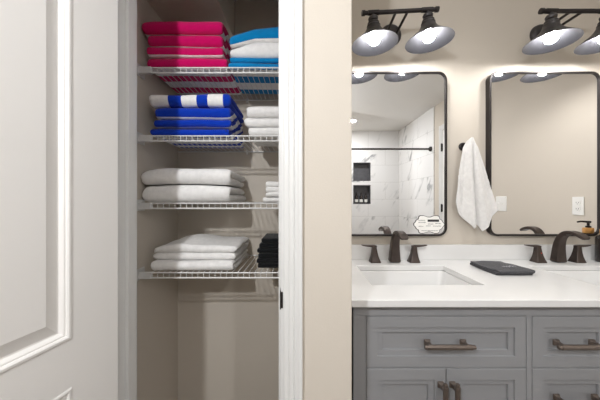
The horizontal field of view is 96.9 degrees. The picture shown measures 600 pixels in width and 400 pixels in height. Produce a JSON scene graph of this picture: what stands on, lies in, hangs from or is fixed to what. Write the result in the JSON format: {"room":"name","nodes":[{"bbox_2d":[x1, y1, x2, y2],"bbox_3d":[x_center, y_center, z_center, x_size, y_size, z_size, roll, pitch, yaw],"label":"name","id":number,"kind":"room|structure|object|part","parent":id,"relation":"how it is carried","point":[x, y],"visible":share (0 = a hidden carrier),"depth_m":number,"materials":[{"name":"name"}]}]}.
{"room":"bathroom","nodes":[
{"label":"bathroom","id":0,"kind":"room"},
{"bbox_2d":[137,0,177,399],"bbox_3d":[-0.650,-0.014,1.080,0.100,2.440,0.650,0,0,0],"label":"wall","id":1,"kind":"structure","parent":0,"point":[157,299],"depth_m":1.09,"materials":[{"name":"beige paint"}]},
{"bbox_2d":[147,0,234,37],"bbox_3d":[-0.460,-1.007,1.030,0.280,0.454,0.550,0,0,0],"label":"wall","id":2,"kind":"structure","parent":0,"point":[223,11],"depth_m":1.11,"materials":[{"name":"beige paint"}]},
{"bbox_2d":[178,0,278,399],"bbox_3d":[-0.280,-0.014,1.355,0.640,2.440,0.100,0,0,0],"label":"wall","id":3,"kind":"structure","parent":0,"point":[228,329],"depth_m":1.30,"materials":[{"name":"beige paint"}]},
{"bbox_2d":[137,63,278,102],"bbox_3d":[-0.280,-0.481,1.136,0.640,0.042,0.338,0,0,0],"label":"wire shelf","id":4,"kind":"object","parent":3,"relation":"attached to","point":[142,71],"visible":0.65,"depth_m":0.98,"materials":[{"name":"white metal"}]},
{"bbox_2d":[147,58,241,94],"bbox_3d":[-0.422,-0.515,1.116,0.305,0.045,0.264,0,0,0],"label":"towel","id":5,"kind":"object","parent":4,"relation":"on","point":[179,62],"visible":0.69,"depth_m":1.07,"materials":[{"name":"pink fabric"}]},
{"bbox_2d":[147,47,229,62],"bbox_3d":[-0.433,-0.558,1.121,0.295,0.040,0.263,0,0,0],"label":"towel","id":6,"kind":"object","parent":5,"relation":"on","point":[153,52],"visible":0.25,"depth_m":1.00,"materials":[{"name":"pink fabric"}]},
{"bbox_2d":[148,35,230,62],"bbox_3d":[-0.430,-0.602,1.119,0.290,0.049,0.258,0,0,0],"label":"towel","id":7,"kind":"object","parent":6,"relation":"on","point":[195,41],"visible":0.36,"depth_m":1.00,"materials":[{"name":"pink fabric"}]},
{"bbox_2d":[142,21,231,51],"bbox_3d":[-0.440,-0.651,1.117,0.310,0.052,0.265,0,0,0],"label":"towel","id":8,"kind":"object","parent":7,"relation":"on","point":[155,28],"visible":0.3,"depth_m":0.99,"materials":[{"name":"pink fabric"}]},
{"bbox_3d":[-0.264,-0.470,0.983,0.603,0.006,0.006,0,0,0],"label":"rail","id":9,"kind":"part","parent":4,"relation":"part of","materials":[{"name":"white plastic"}]},
{"bbox_3d":[-0.264,-0.488,0.983,0.603,0.005,0.005,0,0,0],"label":"rail","id":10,"kind":"part","parent":4,"relation":"part of","materials":[{"name":"white plastic"}]},
{"bbox_2d":[228,63,278,93],"bbox_3d":[-0.125,-0.504,1.114,0.293,0.023,0.248,0,0,0],"label":"towel","id":11,"kind":"object","parent":4,"relation":"on","point":[271,76],"visible":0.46,"depth_m":1.09,"materials":[{"name":"blue fabric"}]},
{"bbox_2d":[230,58,278,63],"bbox_3d":[-0.121,-0.527,1.114,0.287,0.022,0.242,0,0,0],"label":"towel","id":12,"kind":"object","parent":11,"relation":"on","point":[232,60],"visible":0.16,"depth_m":0.99,"materials":[{"name":"blue fabric"}]},
{"bbox_2d":[230,43,278,57],"bbox_3d":[-0.121,-0.567,1.113,0.288,0.059,0.243,0,0,0],"label":"towel","id":13,"kind":"object","parent":12,"relation":"on","point":[254,50],"visible":0.13,"depth_m":0.99,"materials":[{"name":"white fabric"}]},
{"bbox_2d":[229,27,278,49],"bbox_3d":[-0.122,-0.617,1.110,0.291,0.078,0.244,0,0,0],"label":"towel","id":14,"kind":"object","parent":13,"relation":"on","point":[265,35],"visible":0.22,"depth_m":0.99,"materials":[{"name":"blue fabric"}]},
{"bbox_3d":[-0.279,-0.487,1.297,0.634,0.006,0.006,0,0,0],"label":"rail","id":15,"kind":"part","parent":4,"relation":"part of","materials":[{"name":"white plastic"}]},
{"bbox_2d":[137,132,278,154],"bbox_3d":[-0.280,-0.230,1.136,0.640,0.042,0.338,0,0,0],"label":"wire shelf","id":16,"kind":"object","parent":3,"relation":"attached to","point":[141,138],"visible":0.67,"depth_m":0.98,"materials":[{"name":"white metal"}]},
{"bbox_2d":[150,129,243,147],"bbox_3d":[-0.409,-0.255,1.113,0.305,0.030,0.253,0,0,0],"label":"towel","id":17,"kind":"object","parent":16,"relation":"on","point":[153,131],"visible":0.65,"depth_m":1.02,"materials":[{"name":"blue fabric"}]},
{"bbox_2d":[154,119,242,139],"bbox_3d":[-0.406,-0.288,1.111,0.295,0.033,0.250,0,0,0],"label":"towel","id":18,"kind":"object","parent":17,"relation":"on","point":[196,124],"visible":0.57,"depth_m":0.99,"materials":[{"name":"blue fabric"}]},
{"bbox_2d":[155,108,242,133],"bbox_3d":[-0.403,-0.327,1.112,0.290,0.046,0.246,0,0,0],"label":"towel","id":19,"kind":"object","parent":18,"relation":"on","point":[161,113],"visible":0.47,"depth_m":1.00,"materials":[{"name":"blue fabric"}]},
{"bbox_2d":[149,94,243,123],"bbox_3d":[-0.413,-0.376,1.109,0.309,0.053,0.250,0,0,0],"label":"towel","id":20,"kind":"object","parent":19,"relation":"on","point":[208,101],"visible":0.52,"depth_m":0.99,"materials":[{"name":"fabric"}]},
{"bbox_3d":[-0.264,-0.218,0.983,0.603,0.006,0.006,0,0,0],"label":"rail","id":21,"kind":"part","parent":16,"relation":"part of","materials":[{"name":"white plastic"}]},
{"bbox_3d":[-0.264,-0.236,0.983,0.603,0.005,0.005,0,0,0],"label":"rail","id":22,"kind":"part","parent":16,"relation":"part of","materials":[{"name":"white plastic"}]},
{"bbox_3d":[-0.279,-0.235,1.297,0.634,0.006,0.006,0,0,0],"label":"rail","id":23,"kind":"part","parent":16,"relation":"part of","materials":[{"name":"white metal"}]},
{"bbox_2d":[248,127,278,145],"bbox_3d":[-0.098,-0.258,1.096,0.204,0.036,0.196,0,0,0],"label":"hand towel","id":24,"kind":"object","parent":16,"relation":"on","point":[270,130],"visible":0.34,"depth_m":1.00,"materials":[{"name":"white fabric"}]},
{"bbox_2d":[244,118,278,127],"bbox_3d":[-0.104,-0.297,1.097,0.215,0.038,0.197,0,0,0],"label":"hand towel","id":25,"kind":"object","parent":24,"relation":"on","point":[249,122],"visible":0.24,"depth_m":1.00,"materials":[{"name":"white fabric"}]},
{"bbox_2d":[246,106,278,118],"bbox_3d":[-0.102,-0.336,1.094,0.212,0.042,0.200,0,0,0],"label":"hand towel","id":26,"kind":"object","parent":25,"relation":"on","point":[258,112],"visible":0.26,"depth_m":1.00,"materials":[{"name":"white fabric"}]},
{"bbox_2d":[137,254,278,280],"bbox_3d":[-0.280,0.276,1.136,0.640,0.042,0.338,0,0,0],"label":"wire shelf","id":27,"kind":"object","parent":3,"relation":"attached to","point":[141,274],"visible":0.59,"depth_m":0.98,"materials":[{"name":"white metal"}]},
{"bbox_2d":[151,249,247,269],"bbox_3d":[-0.402,0.246,1.123,0.312,0.038,0.281,0,0,0],"label":"bath towel","id":28,"kind":"object","parent":27,"relation":"on","point":[232,264],"visible":0.58,"depth_m":0.99,"materials":[{"name":"white fabric"}]},
{"bbox_2d":[153,234,248,259],"bbox_3d":[-0.400,0.189,1.151,0.322,0.077,0.283,0,0,0],"label":"bath towel","id":29,"kind":"object","parent":28,"relation":"on","point":[197,246],"visible":1,"depth_m":1.01,"materials":[{"name":"white fabric"}]},
{"bbox_3d":[-0.264,0.287,0.983,0.603,0.006,0.006,0,0,0],"label":"rail","id":30,"kind":"part","parent":27,"relation":"part of","materials":[{"name":"white plastic"}]},
{"bbox_3d":[-0.264,0.269,0.983,0.603,0.005,0.005,0,0,0],"label":"rail","id":31,"kind":"part","parent":27,"relation":"part of","materials":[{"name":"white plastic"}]},
{"bbox_2d":[258,263,278,267],"bbox_3d":[-0.076,0.256,1.114,0.185,0.018,0.165,0,0,0],"label":"washcloth","id":32,"kind":"object","parent":27,"relation":"on","point":[260,265],"visible":0.13,"depth_m":1.03,"materials":[{"name":"black fabric"}]},
{"bbox_2d":[257,257,278,262],"bbox_3d":[-0.077,0.237,1.116,0.189,0.019,0.165,0,0,0],"label":"washcloth","id":33,"kind":"object","parent":32,"relation":"on","point":[259,260],"visible":0.19,"depth_m":1.03,"materials":[{"name":"black fabric"}]},
{"bbox_2d":[258,253,278,257],"bbox_3d":[-0.074,0.217,1.114,0.180,0.021,0.165,0,0,0],"label":"washcloth","id":34,"kind":"object","parent":33,"relation":"on","point":[260,255],"visible":0.25,"depth_m":1.04,"materials":[{"name":"black fabric"}]},
{"bbox_2d":[257,248,278,252],"bbox_3d":[-0.077,0.197,1.116,0.186,0.019,0.164,0,0,0],"label":"washcloth","id":35,"kind":"object","parent":34,"relation":"on","point":[259,250],"visible":0.24,"depth_m":1.04,"materials":[{"name":"black fabric"}]},
{"bbox_2d":[259,242,278,247],"bbox_3d":[-0.071,0.178,1.115,0.177,0.019,0.164,0,0,0],"label":"washcloth","id":36,"kind":"object","parent":35,"relation":"on","point":[261,245],"visible":0.23,"depth_m":1.03,"materials":[{"name":"black fabric"}]},
{"bbox_2d":[261,233,278,242],"bbox_3d":[-0.068,0.159,1.112,0.169,0.020,0.164,0,0,0],"label":"washcloth","id":37,"kind":"object","parent":36,"relation":"on","point":[269,237],"visible":0.36,"depth_m":1.04,"materials":[{"name":"black fabric"}]},
{"bbox_2d":[137,200,278,210],"bbox_3d":[-0.280,0.019,1.136,0.640,0.042,0.338,0,0,0],"label":"wire shelf","id":38,"kind":"object","parent":3,"relation":"attached to","point":[141,205],"visible":0.75,"depth_m":0.98,"materials":[{"name":"white metal"}]},
{"bbox_2d":[142,185,245,201],"bbox_3d":[-0.427,-0.026,1.125,0.343,0.069,0.290,0,0,0],"label":"bath towel","id":39,"kind":"object","parent":38,"relation":"on","point":[165,193],"visible":0.87,"depth_m":0.99,"materials":[{"name":"white fabric"}]},
{"bbox_2d":[141,168,244,187],"bbox_3d":[-0.430,-0.090,1.127,0.346,0.066,0.286,0,0,0],"label":"bath towel","id":40,"kind":"object","parent":39,"relation":"on","point":[166,176],"visible":0.89,"depth_m":0.99,"materials":[{"name":"white fabric"}]},
{"bbox_3d":[-0.264,0.031,0.983,0.603,0.006,0.006,0,0,0],"label":"rail","id":41,"kind":"part","parent":38,"relation":"part of","materials":[{"name":"white plastic"}]},
{"bbox_3d":[-0.264,0.013,0.983,0.603,0.005,0.005,0,0,0],"label":"rail","id":42,"kind":"part","parent":38,"relation":"part of","materials":[{"name":"white plastic"}]},
{"bbox_2d":[263,197,278,201],"bbox_3d":[-0.065,-0.002,1.079,0.155,0.022,0.156,0,0,0],"label":"washcloth","id":43,"kind":"object","parent":38,"relation":"on","point":[265,199],"visible":0.48,"depth_m":1.00,"materials":[{"name":"white fabric"}]},
{"bbox_2d":[266,192,278,196],"bbox_3d":[-0.060,-0.022,1.076,0.148,0.021,0.159,0,0,0],"label":"washcloth","id":44,"kind":"object","parent":43,"relation":"on","point":[268,194],"visible":0.4,"depth_m":1.00,"materials":[{"name":"white fabric"}]},
{"bbox_2d":[266,187,278,191],"bbox_3d":[-0.059,-0.041,1.081,0.146,0.020,0.157,0,0,0],"label":"washcloth","id":45,"kind":"object","parent":44,"relation":"on","point":[268,189],"visible":0.34,"depth_m":1.00,"materials":[{"name":"white fabric"}]},
{"bbox_2d":[266,181,278,186],"bbox_3d":[-0.059,-0.060,1.079,0.148,0.022,0.156,0,0,0],"label":"washcloth","id":46,"kind":"object","parent":45,"relation":"on","point":[268,183],"visible":0.3,"depth_m":1.00,"materials":[{"name":"white fabric"}]},
{"bbox_2d":[303,0,351,399],"bbox_3d":[-1.536,-0.014,0.708,3.329,2.440,0.095,0,0,0],"label":"wall","id":47,"kind":"structure","parent":0,"point":[327,24],"depth_m":0.66,"materials":[{"name":"beige paint"}]},
{"bbox_2d":[0,0,117,399],"bbox_3d":[-0.495,0.232,0.450,0.037,1.925,0.400,0,0,11],"label":"door","id":48,"kind":"structure","parent":47,"relation":"in","point":[59,58],"depth_m":0.52,"materials":[{"name":"white paint"}]},
{"bbox_3d":[-0.493,-0.170,0.449,0.034,0.902,0.187,0,0,11],"label":"panel","id":49,"kind":"part","parent":48,"relation":"part of","materials":[{"name":"white paint"}]},
{"bbox_3d":[-0.493,0.685,0.449,0.034,0.617,0.187,0,0,11],"label":"panel","id":50,"kind":"part","parent":48,"relation":"part of","materials":[{"name":"white paint"}]},
{"bbox_2d":[118,0,282,399],"bbox_3d":[-0.255,0.222,0.707,0.450,1.969,0.097,0,0,0],"label":"trim","id":51,"kind":"structure","parent":47,"relation":"attached to","point":[127,9],"depth_m":0.70,"materials":[{"name":"white paint"}]},
{"bbox_2d":[280,288,282,309],"bbox_3d":[-0.046,0.247,0.672,0.007,0.046,0.035,0,0,0],"label":"strike plate","id":52,"kind":"object","parent":51,"relation":"attached to","point":[281,293],"visible":0.92,"depth_m":0.66,"materials":[{"name":"black metal"}]},
{"bbox_2d":[283,0,302,399],"bbox_3d":[-0.254,0.204,0.651,0.521,2.004,0.017,0,0,0],"label":"trim","id":53,"kind":"structure","parent":47,"relation":"attached to","point":[292,9],"depth_m":0.65,"materials":[{"name":"white paint"}]},
{"bbox_2d":[352,0,599,243],"bbox_3d":[0.954,-0.014,1.470,1.651,2.440,0.100,0,0,0],"label":"wall","id":54,"kind":"structure","parent":0,"point":[490,37],"depth_m":1.42,"materials":[{"name":"beige paint"}]},
{"bbox_2d":[352,71,446,235],"bbox_3d":[0.479,-0.241,1.404,0.579,0.861,0.032,0,0,0],"label":"mirror","id":55,"kind":"object","parent":54,"relation":"attached to","point":[399,118],"visible":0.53,"depth_m":1.39,"materials":[{"name":"black metal"}]},
{"bbox_2d":[413,215,444,233],"bbox_3d":[0.675,0.128,1.393,0.163,0.096,0.003,0,0,0],"label":"sign plaque","id":56,"kind":"object","parent":55,"relation":"attached to","point":[423,224],"visible":1,"depth_m":1.39,"materials":[{"name":"white"}]},
{"bbox_2d":[352,6,454,56],"bbox_3d":[0.473,-0.826,1.275,0.462,0.218,0.290,0,0,0],"label":"vanity light","id":57,"kind":"object","parent":54,"relation":"attached to","point":[377,40],"visible":1,"depth_m":1.24,"materials":[{"name":"brown metal"}]},
{"bbox_2d":[367,13,380,26],"bbox_3d":[0.340,-0.830,1.235,0.062,0.065,0.062,-3,0,0],"label":"socket","id":58,"kind":"object","parent":57,"relation":"attached to","point":[373,20],"depth_m":1.22,"materials":[{"name":"brown metal"}]},
{"bbox_3d":[0.344,-0.762,1.235,0.209,0.079,0.209,-3,0,0],"label":"lamp shade","id":59,"kind":"part","parent":57,"relation":"part of","materials":[{"name":"white glass"}]},
{"bbox_3d":[0.344,-0.758,1.235,0.054,0.076,0.054,-3,0,0],"label":"bulb","id":60,"kind":"part","parent":57,"relation":"part of","materials":[{"name":"white glass"}]},
{"bbox_3d":[0.451,-0.875,1.320,0.013,0.013,0.170,0,0,4],"label":"arm","id":61,"kind":"part","parent":57,"relation":"part of","materials":[{"name":"black metal"}]},
{"bbox_3d":[0.482,-0.877,1.410,0.116,0.116,0.020,-3,0,0],"label":"wall plate","id":62,"kind":"part","parent":57,"relation":"part of","materials":[{"name":"brown metal"}]},
{"bbox_3d":[0.505,-0.878,1.320,0.013,0.013,0.170,0,0,2],"label":"arm","id":63,"kind":"part","parent":57,"relation":"part of","materials":[{"name":"black metal"}]},
{"bbox_2d":[421,10,435,25],"bbox_3d":[0.594,-0.843,1.235,0.062,0.065,0.062,-3,0,0],"label":"socket","id":64,"kind":"object","parent":57,"relation":"attached to","point":[428,18],"depth_m":1.22,"materials":[{"name":"brown metal"}]},
{"bbox_3d":[0.598,-0.775,1.235,0.209,0.079,0.209,-3,0,0],"label":"lamp shade","id":65,"kind":"part","parent":57,"relation":"part of","materials":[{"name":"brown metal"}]},
{"bbox_3d":[0.598,-0.771,1.235,0.054,0.076,0.054,-3,0,0],"label":"bulb","id":66,"kind":"part","parent":57,"relation":"part of","materials":[{"name":"white glass"}]},
{"bbox_2d":[459,143,464,150],"bbox_3d":[0.870,-0.284,1.391,0.047,0.044,0.057,0,0,0],"label":"towel hook","id":67,"kind":"object","parent":54,"relation":"attached to","point":[461,145],"visible":0.55,"depth_m":1.41,"materials":[{"name":"black metal"}]},
{"bbox_2d":[456,137,497,230],"bbox_3d":[0.918,-0.081,1.365,0.220,0.481,0.045,0,0,0],"label":"hand towel","id":68,"kind":"object","parent":67,"relation":"hanging from","point":[475,200],"visible":1,"depth_m":1.36,"materials":[{"name":"white fabric"}]},
{"bbox_2d":[352,244,594,259],"bbox_3d":[0.895,0.276,1.410,1.530,0.080,0.020,0,0,0],"label":"backsplash","id":69,"kind":"structure","parent":54,"relation":"attached to","point":[431,251],"depth_m":1.40,"materials":[{"name":"white stone"}]},
{"bbox_2d":[486,71,599,235],"bbox_3d":[1.282,-0.241,1.404,0.583,0.861,0.032,0,0,0],"label":"mirror","id":70,"kind":"object","parent":54,"relation":"attached to","point":[543,127],"visible":0.98,"depth_m":1.39,"materials":[{"name":"black metal"}]},
{"bbox_2d":[522,8,599,54],"bbox_3d":[1.293,-0.831,1.275,0.463,0.208,0.290,0,0,0],"label":"vanity light","id":71,"kind":"object","parent":54,"relation":"attached to","point":[550,36],"visible":1,"depth_m":1.24,"materials":[{"name":"brown metal"}]},
{"bbox_3d":[1.283,-0.877,1.410,0.116,0.116,0.020,0,0,0],"label":"wall plate","id":72,"kind":"part","parent":71,"relation":"part of","materials":[{"name":"brown metal"}]},
{"bbox_2d":[542,12,559,27],"bbox_3d":[1.166,-0.838,1.235,0.062,0.065,0.062,0,0,0],"label":"socket","id":73,"kind":"object","parent":71,"relation":"attached to","point":[551,19],"depth_m":1.22,"materials":[{"name":"brown metal"}]},
{"bbox_3d":[1.166,-0.765,1.235,0.054,0.076,0.054,0,0,0],"label":"bulb","id":74,"kind":"part","parent":71,"relation":"part of","materials":[{"name":"white glass"}]},
{"bbox_3d":[1.166,-0.769,1.235,0.209,0.079,0.209,0,0,0],"label":"lamp shade","id":75,"kind":"part","parent":71,"relation":"part of","materials":[{"name":"brown metal"}]},
{"bbox_3d":[1.312,-0.877,1.320,0.013,0.012,0.170,0,0,-2],"label":"arm","id":76,"kind":"part","parent":71,"relation":"part of","materials":[{"name":"black metal"}]},
{"bbox_3d":[1.420,-0.769,1.235,0.209,0.079,0.209,0,0,0],"label":"lamp shade","id":77,"kind":"part","parent":71,"relation":"part of","materials":[{"name":"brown metal"}]},
{"bbox_3d":[-0.710,1.246,-0.275,5.180,0.080,3.590,0,0,0],"label":"floor","id":78,"kind":"structure","parent":0,"visible":0},
{"bbox_2d":[352,307,599,399],"bbox_3d":[0.894,0.773,1.114,1.441,0.866,0.572,0,0,0],"label":"vanity cabinet","id":79,"kind":"object","parent":78,"relation":"on","point":[399,353],"visible":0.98,"depth_m":0.87,"materials":[{"name":"grey paint"}]},
{"bbox_3d":[0.346,0.827,0.876,0.259,0.552,0.018,0,0,0],"label":"door","id":80,"kind":"part","parent":79,"relation":"part of","materials":[{"name":"grey paint"}]},
{"bbox_3d":[0.458,0.663,0.849,0.020,0.168,0.040,0,0,0],"label":"handle","id":81,"kind":"part","parent":79,"relation":"part of","materials":[{"name":"brown metal"}]},
{"bbox_3d":[0.477,0.463,0.876,0.521,0.166,0.018,0,0,0],"label":"drawer","id":82,"kind":"part","parent":79,"relation":"part of","materials":[{"name":"grey paint"}]},
{"bbox_3d":[0.472,0.463,0.849,0.160,0.020,0.040,0,0,0],"label":"handle","id":83,"kind":"part","parent":79,"relation":"part of","materials":[{"name":"brown metal"}]},
{"bbox_3d":[0.496,0.663,0.849,0.020,0.168,0.040,0,0,0],"label":"handle","id":84,"kind":"part","parent":79,"relation":"part of","materials":[{"name":"brown metal"}]},
{"bbox_2d":[352,260,599,306],"bbox_3d":[0.895,0.328,1.130,1.530,0.024,0.580,0,0,0],"label":"countertop","id":85,"kind":"structure","parent":79,"relation":"on","point":[544,288],"depth_m":0.95,"materials":[{"name":"white stone"}]},
{"bbox_2d":[362,231,426,262],"bbox_3d":[0.480,0.232,1.298,0.333,0.167,0.168,0,0,0],"label":"faucet","id":86,"kind":"object","parent":85,"relation":"on","point":[394,250],"visible":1,"depth_m":1.33,"materials":[{"name":"brown metal"}]},
{"bbox_3d":[0.360,0.272,1.356,0.094,0.088,0.052,0,0,0],"label":"handle","id":87,"kind":"part","parent":86,"relation":"part of","materials":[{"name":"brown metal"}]},
{"bbox_3d":[0.480,0.232,1.295,0.053,0.167,0.160,0,0,0],"label":"spout","id":88,"kind":"part","parent":86,"relation":"part of","materials":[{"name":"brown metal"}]},
{"bbox_3d":[0.600,0.272,1.356,0.094,0.088,0.052,0,0,0],"label":"handle","id":89,"kind":"part","parent":86,"relation":"part of","materials":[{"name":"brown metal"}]},
{"bbox_2d":[361,271,471,284],"bbox_3d":[0.480,0.412,1.135,0.449,0.143,0.319,0,0,0],"label":"sink","id":90,"kind":"object","parent":85,"relation":"in","point":[374,277],"visible":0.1,"depth_m":1.27,"materials":[{"name":"white ceramic"}]},
{"bbox_2d":[470,261,534,274],"bbox_3d":[0.899,0.301,1.200,0.167,0.027,0.196,0,0,0],"label":"book","id":91,"kind":"object","parent":85,"relation":"on","point":[494,267],"visible":1,"depth_m":1.15,"materials":[{"name":"grey fabric"}]},
{"bbox_2d":[525,231,590,262],"bbox_3d":[1.313,0.232,1.298,0.333,0.167,0.168,0,0,0],"label":"faucet","id":92,"kind":"object","parent":85,"relation":"on","point":[558,252],"visible":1,"depth_m":1.34,"materials":[{"name":"brown metal"}]},
{"bbox_3d":[1.194,0.272,1.356,0.094,0.088,0.052,0,0,0],"label":"handle","id":93,"kind":"part","parent":92,"relation":"part of","materials":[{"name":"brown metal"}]},
{"bbox_3d":[1.313,0.232,1.295,0.053,0.167,0.160,0,0,0],"label":"spout","id":94,"kind":"part","parent":92,"relation":"part of","materials":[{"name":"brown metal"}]},
{"bbox_3d":[1.433,0.272,1.356,0.094,0.088,0.052,0,0,0],"label":"handle","id":95,"kind":"part","parent":92,"relation":"part of","materials":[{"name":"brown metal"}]},
{"bbox_2d":[549,271,599,284],"bbox_3d":[1.313,0.412,1.135,0.449,0.143,0.319,0,0,0],"label":"sink","id":96,"kind":"object","parent":85,"relation":"in","point":[593,277],"visible":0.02,"depth_m":1.27,"materials":[{"name":"white ceramic"}]},
{"bbox_2d":[595,234,599,261],"bbox_3d":[1.557,0.214,1.352,0.080,0.205,0.080,0,0,25],"label":"soap dispenser","id":97,"kind":"object","parent":85,"relation":"on","point":[597,238],"visible":1,"depth_m":1.36,"materials":[{"name":"black"}]},
{"bbox_3d":[0.608,0.827,0.876,0.259,0.552,0.018,0,0,0],"label":"door","id":98,"kind":"part","parent":79,"relation":"part of","materials":[{"name":"grey paint"}]},
{"bbox_3d":[0.897,0.641,0.876,0.276,0.181,0.018,0,0,0],"label":"drawer","id":99,"kind":"part","parent":79,"relation":"part of","materials":[{"name":"grey paint"}]},
{"bbox_3d":[0.897,0.463,0.876,0.276,0.166,0.018,0,0,0],"label":"drawer","id":100,"kind":"part","parent":79,"relation":"part of","materials":[{"name":"grey paint"}]},
{"bbox_3d":[0.897,0.641,0.849,0.168,0.020,0.040,0,0,0],"label":"handle","id":101,"kind":"part","parent":79,"relation":"part of","materials":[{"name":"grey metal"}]},
{"bbox_3d":[0.892,0.463,0.849,0.160,0.020,0.040,0,0,0],"label":"handle","id":102,"kind":"part","parent":79,"relation":"part of","materials":[{"name":"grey metal"}]}
]}

